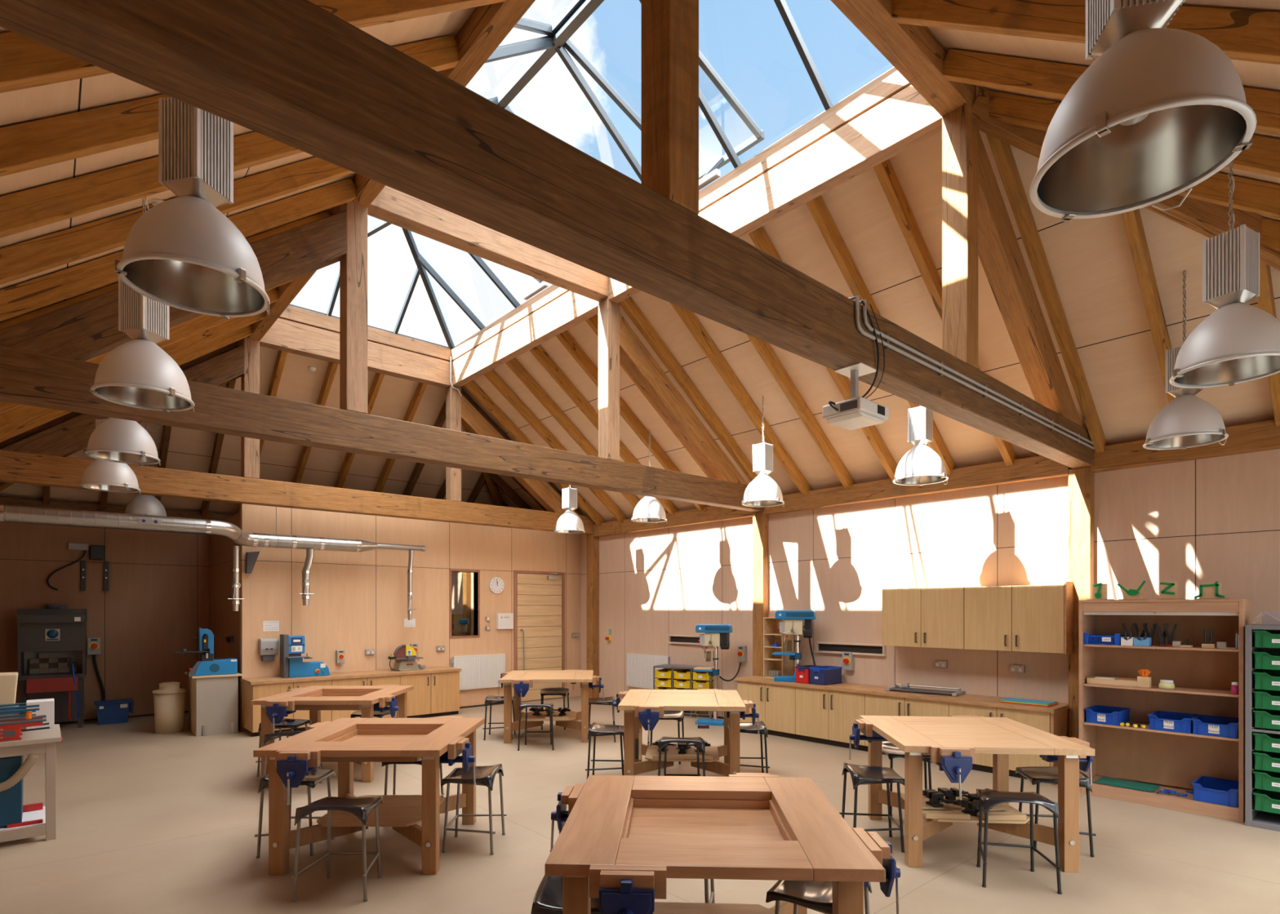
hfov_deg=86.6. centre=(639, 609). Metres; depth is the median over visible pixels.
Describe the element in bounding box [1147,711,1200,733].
tray
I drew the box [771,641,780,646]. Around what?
glue bottle
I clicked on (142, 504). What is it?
pendant lamp
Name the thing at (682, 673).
tray
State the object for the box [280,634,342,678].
band sander
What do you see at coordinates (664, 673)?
tray
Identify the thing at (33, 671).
brick
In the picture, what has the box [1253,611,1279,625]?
box
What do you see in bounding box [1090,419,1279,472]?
wall plate
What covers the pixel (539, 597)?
door
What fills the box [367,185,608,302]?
beam
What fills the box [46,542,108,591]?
wall bracket
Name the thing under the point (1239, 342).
pendant lamp
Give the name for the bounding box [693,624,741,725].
drill
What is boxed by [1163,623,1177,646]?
clamp
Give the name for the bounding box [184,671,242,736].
stand
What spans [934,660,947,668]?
power socket
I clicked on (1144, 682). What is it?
box
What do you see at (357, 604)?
wall
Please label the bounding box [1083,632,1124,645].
crate
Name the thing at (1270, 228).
rafter
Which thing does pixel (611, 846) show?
workbench
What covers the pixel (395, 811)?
shelf
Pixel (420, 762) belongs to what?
stool
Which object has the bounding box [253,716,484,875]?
workbench
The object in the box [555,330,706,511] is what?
rafter
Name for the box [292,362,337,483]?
rafter
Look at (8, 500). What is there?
wall plate
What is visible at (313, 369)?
smoke detector
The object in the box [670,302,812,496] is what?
rafter
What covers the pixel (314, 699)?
workbench
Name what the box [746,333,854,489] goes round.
rafter
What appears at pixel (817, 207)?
rafter
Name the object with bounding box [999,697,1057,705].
plastic sheet
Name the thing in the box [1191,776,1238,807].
tray
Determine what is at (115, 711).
crate
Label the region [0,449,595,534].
tie beam
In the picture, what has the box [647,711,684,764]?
stool
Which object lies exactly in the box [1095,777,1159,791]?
cutting mat
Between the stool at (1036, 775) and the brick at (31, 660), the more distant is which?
the brick at (31, 660)
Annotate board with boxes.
[0,672,18,715]
[279,305,451,361]
[545,716,568,719]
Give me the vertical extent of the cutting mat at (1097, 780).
0.006 m
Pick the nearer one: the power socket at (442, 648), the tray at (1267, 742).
the tray at (1267, 742)
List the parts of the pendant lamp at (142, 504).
lamp shade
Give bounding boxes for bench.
[0,724,62,842]
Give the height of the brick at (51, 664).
0.073 m
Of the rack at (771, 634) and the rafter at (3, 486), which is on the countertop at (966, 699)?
the rack at (771, 634)
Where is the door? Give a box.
[513,570,564,702]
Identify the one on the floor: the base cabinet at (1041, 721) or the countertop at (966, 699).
the base cabinet at (1041, 721)
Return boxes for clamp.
[695,711,711,728]
[1122,622,1135,637]
[1123,631,1127,640]
[1134,622,1147,637]
[1142,623,1155,645]
[1155,623,1168,646]
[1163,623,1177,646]
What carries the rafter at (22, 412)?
attached to the ceiling
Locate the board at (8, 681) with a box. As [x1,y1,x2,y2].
[0,672,18,715]
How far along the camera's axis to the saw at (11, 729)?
5.06 m
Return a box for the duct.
[0,503,426,552]
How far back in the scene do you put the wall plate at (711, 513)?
11.39 m
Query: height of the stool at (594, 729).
0.571 m
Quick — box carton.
[26,698,54,729]
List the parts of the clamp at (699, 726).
frame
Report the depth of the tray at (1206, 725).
5.79 m
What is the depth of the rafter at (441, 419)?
12.62 m
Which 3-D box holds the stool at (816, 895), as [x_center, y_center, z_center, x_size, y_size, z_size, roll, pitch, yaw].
[0.803,1.465,3.003,0.398,0.571,0.451,0,0,29]
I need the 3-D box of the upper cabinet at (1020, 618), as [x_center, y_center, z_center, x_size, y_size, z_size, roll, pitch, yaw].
[4.101,0.090,7.374,0.355,0.740,1.022,0,0,-41]
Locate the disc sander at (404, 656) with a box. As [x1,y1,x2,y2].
[387,644,425,671]
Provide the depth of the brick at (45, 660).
10.02 m
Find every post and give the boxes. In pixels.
[240,337,259,479]
[339,200,367,413]
[445,384,461,502]
[586,533,599,698]
[598,298,619,461]
[641,0,698,214]
[752,511,768,676]
[942,102,977,368]
[1068,466,1093,738]
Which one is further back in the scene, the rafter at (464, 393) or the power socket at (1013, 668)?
the rafter at (464, 393)
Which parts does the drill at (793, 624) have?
feed handle, motor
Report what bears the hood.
attached to the hearth
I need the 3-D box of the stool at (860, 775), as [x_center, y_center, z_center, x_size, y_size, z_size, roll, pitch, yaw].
[1.731,1.465,5.075,0.398,0.571,0.451,0,0,6]
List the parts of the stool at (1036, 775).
leg, leg, seat, seat rail, leg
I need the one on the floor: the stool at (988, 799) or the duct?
the stool at (988, 799)
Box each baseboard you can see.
[54,711,188,724]
[459,702,503,708]
[614,700,724,719]
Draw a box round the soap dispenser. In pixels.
[258,638,279,662]
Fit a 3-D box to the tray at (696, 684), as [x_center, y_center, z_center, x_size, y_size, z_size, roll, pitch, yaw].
[1.071,1.222,11.039,0.308,0.123,0.414,0,0,29]
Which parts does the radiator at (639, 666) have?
casing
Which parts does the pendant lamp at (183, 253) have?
lamp shade, safety chain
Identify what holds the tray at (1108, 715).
on the open shelf at (1202, 678)
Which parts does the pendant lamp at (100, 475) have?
lamp shade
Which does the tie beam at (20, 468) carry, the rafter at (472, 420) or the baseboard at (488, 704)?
the rafter at (472, 420)
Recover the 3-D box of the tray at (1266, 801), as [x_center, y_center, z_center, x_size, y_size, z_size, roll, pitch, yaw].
[5.214,1.544,5.422,0.414,0.136,0.437,0,0,-41]
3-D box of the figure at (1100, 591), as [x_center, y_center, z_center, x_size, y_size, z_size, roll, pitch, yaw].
[4.363,-0.166,6.435,0.090,0.166,0.190,0,0,-41]
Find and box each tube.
[1128,723,1137,728]
[1136,724,1146,728]
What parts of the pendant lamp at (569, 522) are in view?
lamp shade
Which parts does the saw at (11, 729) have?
scale plate, saw frame, clamp knob, stop rod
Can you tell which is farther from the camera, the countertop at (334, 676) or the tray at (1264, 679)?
the countertop at (334, 676)
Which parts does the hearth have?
panel, plate, panel, flue motor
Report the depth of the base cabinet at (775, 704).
9.35 m
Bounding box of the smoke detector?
[307,366,315,372]
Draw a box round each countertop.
[240,666,461,684]
[735,675,1068,713]
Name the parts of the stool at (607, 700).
leg, seat rail, seat, leg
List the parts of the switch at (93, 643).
knob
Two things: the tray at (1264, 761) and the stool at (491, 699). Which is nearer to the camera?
the tray at (1264, 761)
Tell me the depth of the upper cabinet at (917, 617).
8.01 m
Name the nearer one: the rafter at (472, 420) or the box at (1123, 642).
the box at (1123, 642)
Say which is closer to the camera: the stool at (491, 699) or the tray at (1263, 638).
the tray at (1263, 638)
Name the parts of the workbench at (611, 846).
leg, leg, leg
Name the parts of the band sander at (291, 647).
plate, plate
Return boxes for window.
[449,568,479,638]
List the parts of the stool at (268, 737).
leg, seat rail, seat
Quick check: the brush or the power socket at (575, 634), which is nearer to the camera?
the brush
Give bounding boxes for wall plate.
[0,496,233,520]
[594,506,754,537]
[763,455,1071,515]
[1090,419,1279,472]
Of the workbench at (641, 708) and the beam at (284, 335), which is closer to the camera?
the workbench at (641, 708)
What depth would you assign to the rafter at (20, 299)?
4.92 m
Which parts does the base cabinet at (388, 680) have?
door, door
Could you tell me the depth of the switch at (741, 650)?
10.43 m
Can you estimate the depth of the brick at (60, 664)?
10.15 m
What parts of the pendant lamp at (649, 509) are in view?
lamp shade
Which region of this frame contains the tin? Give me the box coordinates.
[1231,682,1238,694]
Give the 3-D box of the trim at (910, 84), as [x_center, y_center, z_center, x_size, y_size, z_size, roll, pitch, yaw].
[-0.392,-4.082,8.174,0.030,0.023,8.280,0,0,-41]
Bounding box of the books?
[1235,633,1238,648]
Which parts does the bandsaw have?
control panel, saw frame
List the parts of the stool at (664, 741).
leg, leg, seat, leg, leg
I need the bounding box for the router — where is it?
[777,671,782,675]
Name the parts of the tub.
lid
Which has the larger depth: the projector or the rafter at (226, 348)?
the rafter at (226, 348)
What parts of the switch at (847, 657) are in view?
knob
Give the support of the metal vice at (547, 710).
on the workbench at (521, 681)
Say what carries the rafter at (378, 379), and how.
attached to the ceiling
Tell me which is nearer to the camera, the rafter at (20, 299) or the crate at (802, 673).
the rafter at (20, 299)
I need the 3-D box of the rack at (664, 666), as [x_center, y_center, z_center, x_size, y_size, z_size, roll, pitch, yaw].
[0.782,1.347,11.219,1.042,0.806,0.442,0,0,29]
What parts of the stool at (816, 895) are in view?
leg, leg, seat rail, leg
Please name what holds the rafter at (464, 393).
attached to the ceiling
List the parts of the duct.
gauge plate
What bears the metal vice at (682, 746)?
on the workbench at (641, 708)
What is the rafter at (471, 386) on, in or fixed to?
on the wall plate at (711, 513)
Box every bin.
[0,755,22,826]
[152,682,186,733]
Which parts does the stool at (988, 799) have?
leg, leg, seat, leg, leg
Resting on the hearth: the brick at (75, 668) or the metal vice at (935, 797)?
the brick at (75, 668)
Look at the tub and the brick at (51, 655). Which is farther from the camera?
the brick at (51, 655)
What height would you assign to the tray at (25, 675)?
0.060 m
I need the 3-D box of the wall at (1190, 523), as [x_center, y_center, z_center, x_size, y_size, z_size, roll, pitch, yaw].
[2.798,0.050,9.247,0.150,3.400,12.120,0,0,-41]
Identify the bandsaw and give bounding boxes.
[173,627,237,676]
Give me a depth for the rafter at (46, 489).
10.04 m
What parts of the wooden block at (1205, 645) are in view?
rod, rod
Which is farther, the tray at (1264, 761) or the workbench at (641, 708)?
the workbench at (641, 708)
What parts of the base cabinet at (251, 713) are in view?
door, door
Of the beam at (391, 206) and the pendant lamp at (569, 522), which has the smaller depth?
the beam at (391, 206)
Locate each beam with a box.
[0,0,1093,468]
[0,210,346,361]
[0,346,764,512]
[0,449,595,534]
[247,318,450,388]
[248,0,535,341]
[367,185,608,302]
[830,0,976,116]
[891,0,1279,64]
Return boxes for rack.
[653,664,713,719]
[763,617,793,678]
[1244,624,1279,831]
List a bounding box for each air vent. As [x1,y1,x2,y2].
[668,634,699,644]
[815,641,885,656]
[840,400,857,412]
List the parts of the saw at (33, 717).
saw frame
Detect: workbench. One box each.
[250,684,413,782]
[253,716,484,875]
[497,669,604,743]
[544,773,900,913]
[613,688,759,777]
[848,715,1094,872]
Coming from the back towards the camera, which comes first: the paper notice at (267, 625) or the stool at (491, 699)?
the paper notice at (267, 625)
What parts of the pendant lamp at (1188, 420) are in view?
hanging chain, lamp shade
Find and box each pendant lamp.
[79,417,140,494]
[83,417,160,466]
[88,196,194,412]
[114,97,270,319]
[124,423,166,516]
[553,484,585,534]
[631,431,666,523]
[741,397,784,507]
[893,405,948,485]
[1029,0,1257,222]
[1142,270,1228,449]
[1168,160,1279,388]
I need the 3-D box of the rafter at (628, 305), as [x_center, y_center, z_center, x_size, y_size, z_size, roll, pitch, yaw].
[0.842,-2.703,9.088,2.948,2.263,0.075,0,0,-41]
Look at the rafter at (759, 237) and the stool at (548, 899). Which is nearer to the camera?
the stool at (548, 899)
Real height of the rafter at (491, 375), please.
2.263 m
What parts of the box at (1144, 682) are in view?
knob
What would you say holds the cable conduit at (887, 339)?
attached to the tie beam at (295, 73)
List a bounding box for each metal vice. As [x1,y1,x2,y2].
[528,707,545,715]
[545,707,555,716]
[553,707,570,715]
[652,740,676,751]
[675,742,688,754]
[686,741,710,752]
[922,789,953,807]
[937,787,969,804]
[952,797,991,816]
[957,794,983,811]
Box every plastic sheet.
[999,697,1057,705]
[1000,700,1057,706]
[1001,702,1058,706]
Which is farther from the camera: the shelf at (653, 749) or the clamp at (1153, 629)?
the shelf at (653, 749)
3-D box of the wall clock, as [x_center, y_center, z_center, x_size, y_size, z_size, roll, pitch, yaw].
[-2.611,-0.430,12.397,0.300,0.300,0.047,0,0,-41]
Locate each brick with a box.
[29,658,39,663]
[29,663,39,669]
[29,668,39,674]
[39,653,48,658]
[39,657,48,663]
[39,662,48,668]
[39,668,48,673]
[48,653,57,657]
[48,657,57,662]
[48,662,57,668]
[48,667,57,673]
[57,652,67,657]
[57,657,67,662]
[57,662,67,667]
[57,667,67,672]
[67,662,76,667]
[67,666,76,672]
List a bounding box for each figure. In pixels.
[1087,582,1114,599]
[1116,580,1150,599]
[1155,581,1185,599]
[1193,581,1229,599]
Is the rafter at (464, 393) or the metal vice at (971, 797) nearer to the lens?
the metal vice at (971, 797)
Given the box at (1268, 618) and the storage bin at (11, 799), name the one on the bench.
the storage bin at (11, 799)
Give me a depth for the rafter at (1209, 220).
4.93 m
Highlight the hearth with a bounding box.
[17,604,87,728]
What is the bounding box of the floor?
[0,696,1279,913]
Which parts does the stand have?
panel, panel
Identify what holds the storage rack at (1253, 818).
on the floor
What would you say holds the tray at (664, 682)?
in the rack at (664, 666)
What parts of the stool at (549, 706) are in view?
leg, leg, seat, leg, leg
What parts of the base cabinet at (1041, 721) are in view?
door, door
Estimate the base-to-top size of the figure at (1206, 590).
0.151 m
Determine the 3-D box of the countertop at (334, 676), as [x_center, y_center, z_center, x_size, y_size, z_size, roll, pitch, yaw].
[-4.331,1.012,10.487,3.095,0.044,0.635,0,0,-41]
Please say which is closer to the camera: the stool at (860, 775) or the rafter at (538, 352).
the stool at (860, 775)
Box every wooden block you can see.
[1172,640,1181,647]
[1178,639,1193,647]
[1201,628,1215,648]
[1216,641,1226,648]
[1218,647,1236,648]
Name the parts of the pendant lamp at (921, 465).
lamp shade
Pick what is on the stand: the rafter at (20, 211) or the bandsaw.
the bandsaw
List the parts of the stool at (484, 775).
leg, leg, seat, seat rail, leg, leg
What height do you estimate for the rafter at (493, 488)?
2.365 m
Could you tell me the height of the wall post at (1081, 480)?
3.200 m
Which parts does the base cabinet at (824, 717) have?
door, handle, handle, door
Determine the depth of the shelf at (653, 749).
6.98 m
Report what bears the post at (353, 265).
on the tie beam at (28, 378)
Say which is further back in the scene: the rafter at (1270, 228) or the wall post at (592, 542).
the wall post at (592, 542)
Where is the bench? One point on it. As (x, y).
(38, 741)
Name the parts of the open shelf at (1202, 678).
panel, kick rail, rail, panel, panel, panel, panel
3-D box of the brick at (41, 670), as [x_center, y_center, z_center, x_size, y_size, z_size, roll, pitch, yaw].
[-8.802,0.912,10.039,0.104,0.073,0.060,0,0,-37]
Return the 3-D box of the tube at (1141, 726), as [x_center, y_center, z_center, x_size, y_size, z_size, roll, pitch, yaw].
[4.529,1.058,6.164,0.031,0.031,0.112,0,0,-3]
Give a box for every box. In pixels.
[1120,636,1133,645]
[1133,637,1151,646]
[1137,669,1151,688]
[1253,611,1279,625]
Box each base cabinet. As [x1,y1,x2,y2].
[243,680,331,737]
[331,675,399,721]
[400,671,459,718]
[737,680,797,739]
[795,686,866,751]
[865,693,949,763]
[949,702,1068,779]
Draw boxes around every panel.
[496,613,513,629]
[1050,709,1067,785]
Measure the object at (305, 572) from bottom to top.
0.830 m
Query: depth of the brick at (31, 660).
9.95 m
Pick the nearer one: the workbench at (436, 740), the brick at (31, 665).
the workbench at (436, 740)
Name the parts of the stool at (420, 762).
leg, leg, seat, leg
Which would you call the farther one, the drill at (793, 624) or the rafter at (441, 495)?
the rafter at (441, 495)
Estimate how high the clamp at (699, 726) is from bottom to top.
0.290 m
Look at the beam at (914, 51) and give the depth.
4.52 m
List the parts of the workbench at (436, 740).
leg, leg, leg, leg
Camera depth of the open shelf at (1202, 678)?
6.21 m
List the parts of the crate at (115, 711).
lid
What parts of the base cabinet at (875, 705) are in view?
door, door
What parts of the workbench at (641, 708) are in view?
leg, leg, leg, leg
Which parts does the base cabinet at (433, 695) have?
door, door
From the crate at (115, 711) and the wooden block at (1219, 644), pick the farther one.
the crate at (115, 711)
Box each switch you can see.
[87,637,100,654]
[335,649,345,663]
[409,644,417,655]
[737,645,746,662]
[842,651,853,670]
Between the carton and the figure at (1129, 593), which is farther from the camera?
the figure at (1129, 593)
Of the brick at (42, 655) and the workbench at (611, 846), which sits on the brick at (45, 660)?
the brick at (42, 655)
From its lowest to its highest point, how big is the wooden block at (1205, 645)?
0.165 m
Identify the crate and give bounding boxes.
[93,698,133,724]
[795,665,819,684]
[808,666,842,685]
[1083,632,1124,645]
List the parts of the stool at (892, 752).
leg, seat, leg, leg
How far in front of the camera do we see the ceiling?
6.57 m
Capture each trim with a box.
[278,317,448,361]
[451,84,911,362]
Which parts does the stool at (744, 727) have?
seat, seat rail, leg, leg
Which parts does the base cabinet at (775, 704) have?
door, handle, handle, door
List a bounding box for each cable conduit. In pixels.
[449,356,462,395]
[848,295,1094,449]
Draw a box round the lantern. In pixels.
[288,0,893,349]
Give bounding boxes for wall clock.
[488,577,504,593]
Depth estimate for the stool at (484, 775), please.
4.93 m
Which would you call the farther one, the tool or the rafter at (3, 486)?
the rafter at (3, 486)
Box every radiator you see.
[450,653,505,690]
[626,653,670,689]
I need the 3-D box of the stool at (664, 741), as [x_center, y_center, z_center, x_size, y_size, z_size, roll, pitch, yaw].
[0.387,1.465,6.316,0.451,0.571,0.398,0,0,4]
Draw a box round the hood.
[17,608,87,652]
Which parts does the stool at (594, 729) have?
leg, leg, seat rail, seat, leg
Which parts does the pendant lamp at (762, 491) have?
lamp shade, hanging chain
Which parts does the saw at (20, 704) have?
saw frame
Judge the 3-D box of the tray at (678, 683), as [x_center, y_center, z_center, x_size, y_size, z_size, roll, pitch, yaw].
[0.773,1.222,11.202,0.308,0.123,0.414,0,0,29]
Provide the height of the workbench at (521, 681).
0.841 m
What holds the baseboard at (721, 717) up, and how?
attached to the wall at (1190, 523)
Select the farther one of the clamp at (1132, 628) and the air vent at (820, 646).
the air vent at (820, 646)
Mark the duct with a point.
(8, 513)
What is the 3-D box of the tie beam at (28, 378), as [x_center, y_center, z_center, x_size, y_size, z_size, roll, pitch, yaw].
[-1.505,-1.620,7.230,8.979,0.340,0.190,0,0,-41]
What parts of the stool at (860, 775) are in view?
leg, leg, seat rail, seat, leg, leg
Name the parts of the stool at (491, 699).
leg, leg, seat, leg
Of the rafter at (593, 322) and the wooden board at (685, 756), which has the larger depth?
the rafter at (593, 322)
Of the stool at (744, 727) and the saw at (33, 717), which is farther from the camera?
the stool at (744, 727)
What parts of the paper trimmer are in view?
guide rail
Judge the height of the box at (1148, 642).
0.075 m
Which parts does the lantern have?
sash, sash, sash, opener arm, sash, sash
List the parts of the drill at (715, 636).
feed handle, motor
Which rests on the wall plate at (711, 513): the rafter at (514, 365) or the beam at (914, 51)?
the rafter at (514, 365)
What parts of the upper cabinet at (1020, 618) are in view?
door, handle, handle, door, end panel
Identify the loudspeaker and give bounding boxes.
[245,551,259,573]
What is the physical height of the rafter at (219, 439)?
2.226 m
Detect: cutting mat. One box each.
[1093,782,1151,792]
[1094,779,1153,791]
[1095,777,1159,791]
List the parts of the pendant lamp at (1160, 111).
bulb, lamp shade, safety chain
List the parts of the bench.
rail, rail, leg, leg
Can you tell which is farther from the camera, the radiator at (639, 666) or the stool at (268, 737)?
the radiator at (639, 666)
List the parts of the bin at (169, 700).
lid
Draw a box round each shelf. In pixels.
[316,795,444,826]
[520,711,577,721]
[644,745,719,762]
[653,902,774,913]
[900,792,1030,824]
[1078,599,1251,822]
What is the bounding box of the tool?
[7,819,43,828]
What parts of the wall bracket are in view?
arm, arm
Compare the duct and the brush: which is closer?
the brush
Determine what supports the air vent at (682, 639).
in the wall at (1190, 523)
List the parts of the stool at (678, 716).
leg, seat, leg, leg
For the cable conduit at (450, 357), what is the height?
0.608 m
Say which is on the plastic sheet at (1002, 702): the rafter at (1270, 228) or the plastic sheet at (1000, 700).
the plastic sheet at (1000, 700)
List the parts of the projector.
stem, ceiling plate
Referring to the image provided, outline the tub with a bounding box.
[1158,680,1174,689]
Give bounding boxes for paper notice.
[262,621,279,631]
[404,618,415,626]
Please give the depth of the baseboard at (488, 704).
12.18 m
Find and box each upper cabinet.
[882,586,964,649]
[964,581,1073,654]
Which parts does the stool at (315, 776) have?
leg, leg, seat, leg, leg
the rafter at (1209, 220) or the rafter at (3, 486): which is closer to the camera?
the rafter at (1209, 220)
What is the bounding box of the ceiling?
[0,0,1279,522]
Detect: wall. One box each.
[0,522,474,719]
[208,512,239,729]
[240,503,580,731]
[580,448,1279,791]
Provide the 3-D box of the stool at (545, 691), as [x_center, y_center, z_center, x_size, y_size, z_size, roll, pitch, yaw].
[-1.266,1.465,10.031,0.451,0.571,0.398,0,0,-3]
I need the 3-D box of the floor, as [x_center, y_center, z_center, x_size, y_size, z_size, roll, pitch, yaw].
[-1.502,1.800,7.226,9.280,0.100,14.760,0,0,-41]
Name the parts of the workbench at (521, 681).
leg, leg, leg, leg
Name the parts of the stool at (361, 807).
leg, leg, seat, leg, leg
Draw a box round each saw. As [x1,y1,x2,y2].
[0,702,26,733]
[0,704,48,737]
[0,707,49,742]
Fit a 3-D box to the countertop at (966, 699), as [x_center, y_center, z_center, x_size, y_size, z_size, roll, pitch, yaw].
[2.964,1.014,8.479,0.605,0.040,4.123,0,0,-41]
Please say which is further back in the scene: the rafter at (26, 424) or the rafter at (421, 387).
the rafter at (421, 387)
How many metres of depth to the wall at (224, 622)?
10.79 m
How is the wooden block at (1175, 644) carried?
on the open shelf at (1202, 678)
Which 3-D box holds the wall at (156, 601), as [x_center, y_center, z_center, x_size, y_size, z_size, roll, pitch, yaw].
[-6.324,0.050,12.714,9.280,3.400,0.150,0,0,-41]
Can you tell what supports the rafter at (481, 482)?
attached to the ceiling
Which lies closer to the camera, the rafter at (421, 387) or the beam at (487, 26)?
the beam at (487, 26)
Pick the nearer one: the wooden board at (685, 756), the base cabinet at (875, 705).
the wooden board at (685, 756)
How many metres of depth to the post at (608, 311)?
8.15 m
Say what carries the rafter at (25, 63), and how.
attached to the ceiling
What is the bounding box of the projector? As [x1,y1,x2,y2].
[822,299,888,430]
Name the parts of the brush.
handle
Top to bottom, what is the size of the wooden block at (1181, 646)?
0.074 m
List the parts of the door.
handle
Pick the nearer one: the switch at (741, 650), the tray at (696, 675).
the switch at (741, 650)
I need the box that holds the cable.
[92,654,105,700]
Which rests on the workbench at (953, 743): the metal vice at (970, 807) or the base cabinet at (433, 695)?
the metal vice at (970, 807)
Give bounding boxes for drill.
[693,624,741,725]
[772,610,816,682]
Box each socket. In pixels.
[226,635,233,642]
[364,648,374,654]
[436,645,444,651]
[572,632,578,637]
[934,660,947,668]
[1009,664,1024,673]
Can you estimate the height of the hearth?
1.825 m
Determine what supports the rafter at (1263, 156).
attached to the ceiling
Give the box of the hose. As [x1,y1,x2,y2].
[0,754,38,791]
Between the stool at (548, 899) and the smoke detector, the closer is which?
the stool at (548, 899)
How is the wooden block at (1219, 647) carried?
on the open shelf at (1202, 678)
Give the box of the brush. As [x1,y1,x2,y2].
[635,728,641,759]
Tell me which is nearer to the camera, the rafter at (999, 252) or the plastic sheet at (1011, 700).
the rafter at (999, 252)
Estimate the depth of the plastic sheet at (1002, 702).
7.03 m
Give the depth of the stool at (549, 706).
8.43 m
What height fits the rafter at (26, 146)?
2.263 m
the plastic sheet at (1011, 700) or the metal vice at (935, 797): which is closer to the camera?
the metal vice at (935, 797)
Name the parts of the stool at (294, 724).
leg, seat rail, seat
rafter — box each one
[0,0,505,93]
[0,35,458,177]
[0,131,302,238]
[0,156,354,284]
[0,177,355,321]
[0,210,329,329]
[0,287,278,413]
[0,311,264,429]
[0,324,252,442]
[0,338,242,491]
[0,341,237,449]
[0,345,244,457]
[43,485,49,504]
[84,280,293,362]
[100,491,107,508]
[153,425,171,502]
[200,341,238,515]
[238,350,287,512]
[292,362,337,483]
[334,373,384,488]
[373,382,426,493]
[402,400,445,496]
[435,478,445,499]
[461,387,582,515]
[461,394,578,515]
[464,380,604,526]
[464,427,502,506]
[466,472,485,502]
[484,369,626,523]
[489,473,533,510]
[502,500,509,506]
[505,358,639,508]
[509,475,548,511]
[528,345,678,515]
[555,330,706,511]
[585,314,711,478]
[618,296,758,481]
[619,312,748,484]
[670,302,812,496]
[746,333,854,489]
[748,226,897,482]
[805,195,955,475]
[873,159,1017,466]
[942,48,1279,135]
[972,87,1279,271]
[977,128,1082,426]
[986,106,1106,453]
[988,90,1279,177]
[1121,208,1174,402]
[1177,172,1279,218]
[1257,234,1279,426]
[1262,217,1279,251]
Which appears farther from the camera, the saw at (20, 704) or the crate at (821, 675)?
the crate at (821, 675)
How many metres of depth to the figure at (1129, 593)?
6.22 m
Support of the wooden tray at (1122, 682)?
on the open shelf at (1202, 678)
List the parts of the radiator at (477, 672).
casing, casing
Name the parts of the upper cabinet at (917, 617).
door, door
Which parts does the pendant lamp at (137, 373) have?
lamp shade, hanging chain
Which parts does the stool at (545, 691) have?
leg, seat, leg, leg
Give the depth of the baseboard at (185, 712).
10.93 m
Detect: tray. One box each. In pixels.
[17,671,86,680]
[654,668,680,678]
[654,678,675,687]
[654,686,675,689]
[672,669,693,679]
[672,679,695,688]
[672,688,695,689]
[692,671,713,680]
[692,680,713,688]
[1084,705,1130,725]
[1086,675,1137,687]
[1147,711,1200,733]
[1191,715,1238,738]
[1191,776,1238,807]
[1253,629,1279,648]
[1253,649,1279,670]
[1253,669,1279,690]
[1253,689,1279,710]
[1253,708,1279,729]
[1253,728,1279,753]
[1253,750,1279,773]
[1253,769,1279,792]
[1253,788,1279,813]
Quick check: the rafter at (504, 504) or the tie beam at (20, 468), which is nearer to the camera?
the tie beam at (20, 468)
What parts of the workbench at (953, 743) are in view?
leg, leg, leg, leg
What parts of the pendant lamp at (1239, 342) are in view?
lamp shade, hanging chain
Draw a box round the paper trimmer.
[884,683,964,696]
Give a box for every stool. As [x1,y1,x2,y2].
[254,768,335,858]
[255,718,311,777]
[261,730,321,793]
[291,796,382,902]
[350,709,394,718]
[382,758,444,797]
[440,764,506,855]
[482,694,516,740]
[517,703,554,751]
[530,875,600,913]
[539,688,568,729]
[585,722,623,778]
[588,696,616,742]
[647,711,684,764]
[657,736,705,776]
[704,879,715,903]
[728,720,769,773]
[765,880,871,913]
[839,762,904,853]
[882,741,931,816]
[975,788,1062,894]
[1014,765,1096,857]
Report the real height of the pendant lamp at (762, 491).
1.404 m
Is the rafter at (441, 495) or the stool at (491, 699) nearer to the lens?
the stool at (491, 699)
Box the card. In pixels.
[1094,676,1115,679]
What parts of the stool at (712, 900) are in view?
leg, leg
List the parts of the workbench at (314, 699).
leg, leg, leg, leg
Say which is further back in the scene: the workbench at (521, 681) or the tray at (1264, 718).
the workbench at (521, 681)
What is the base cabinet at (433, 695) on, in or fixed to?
on the floor

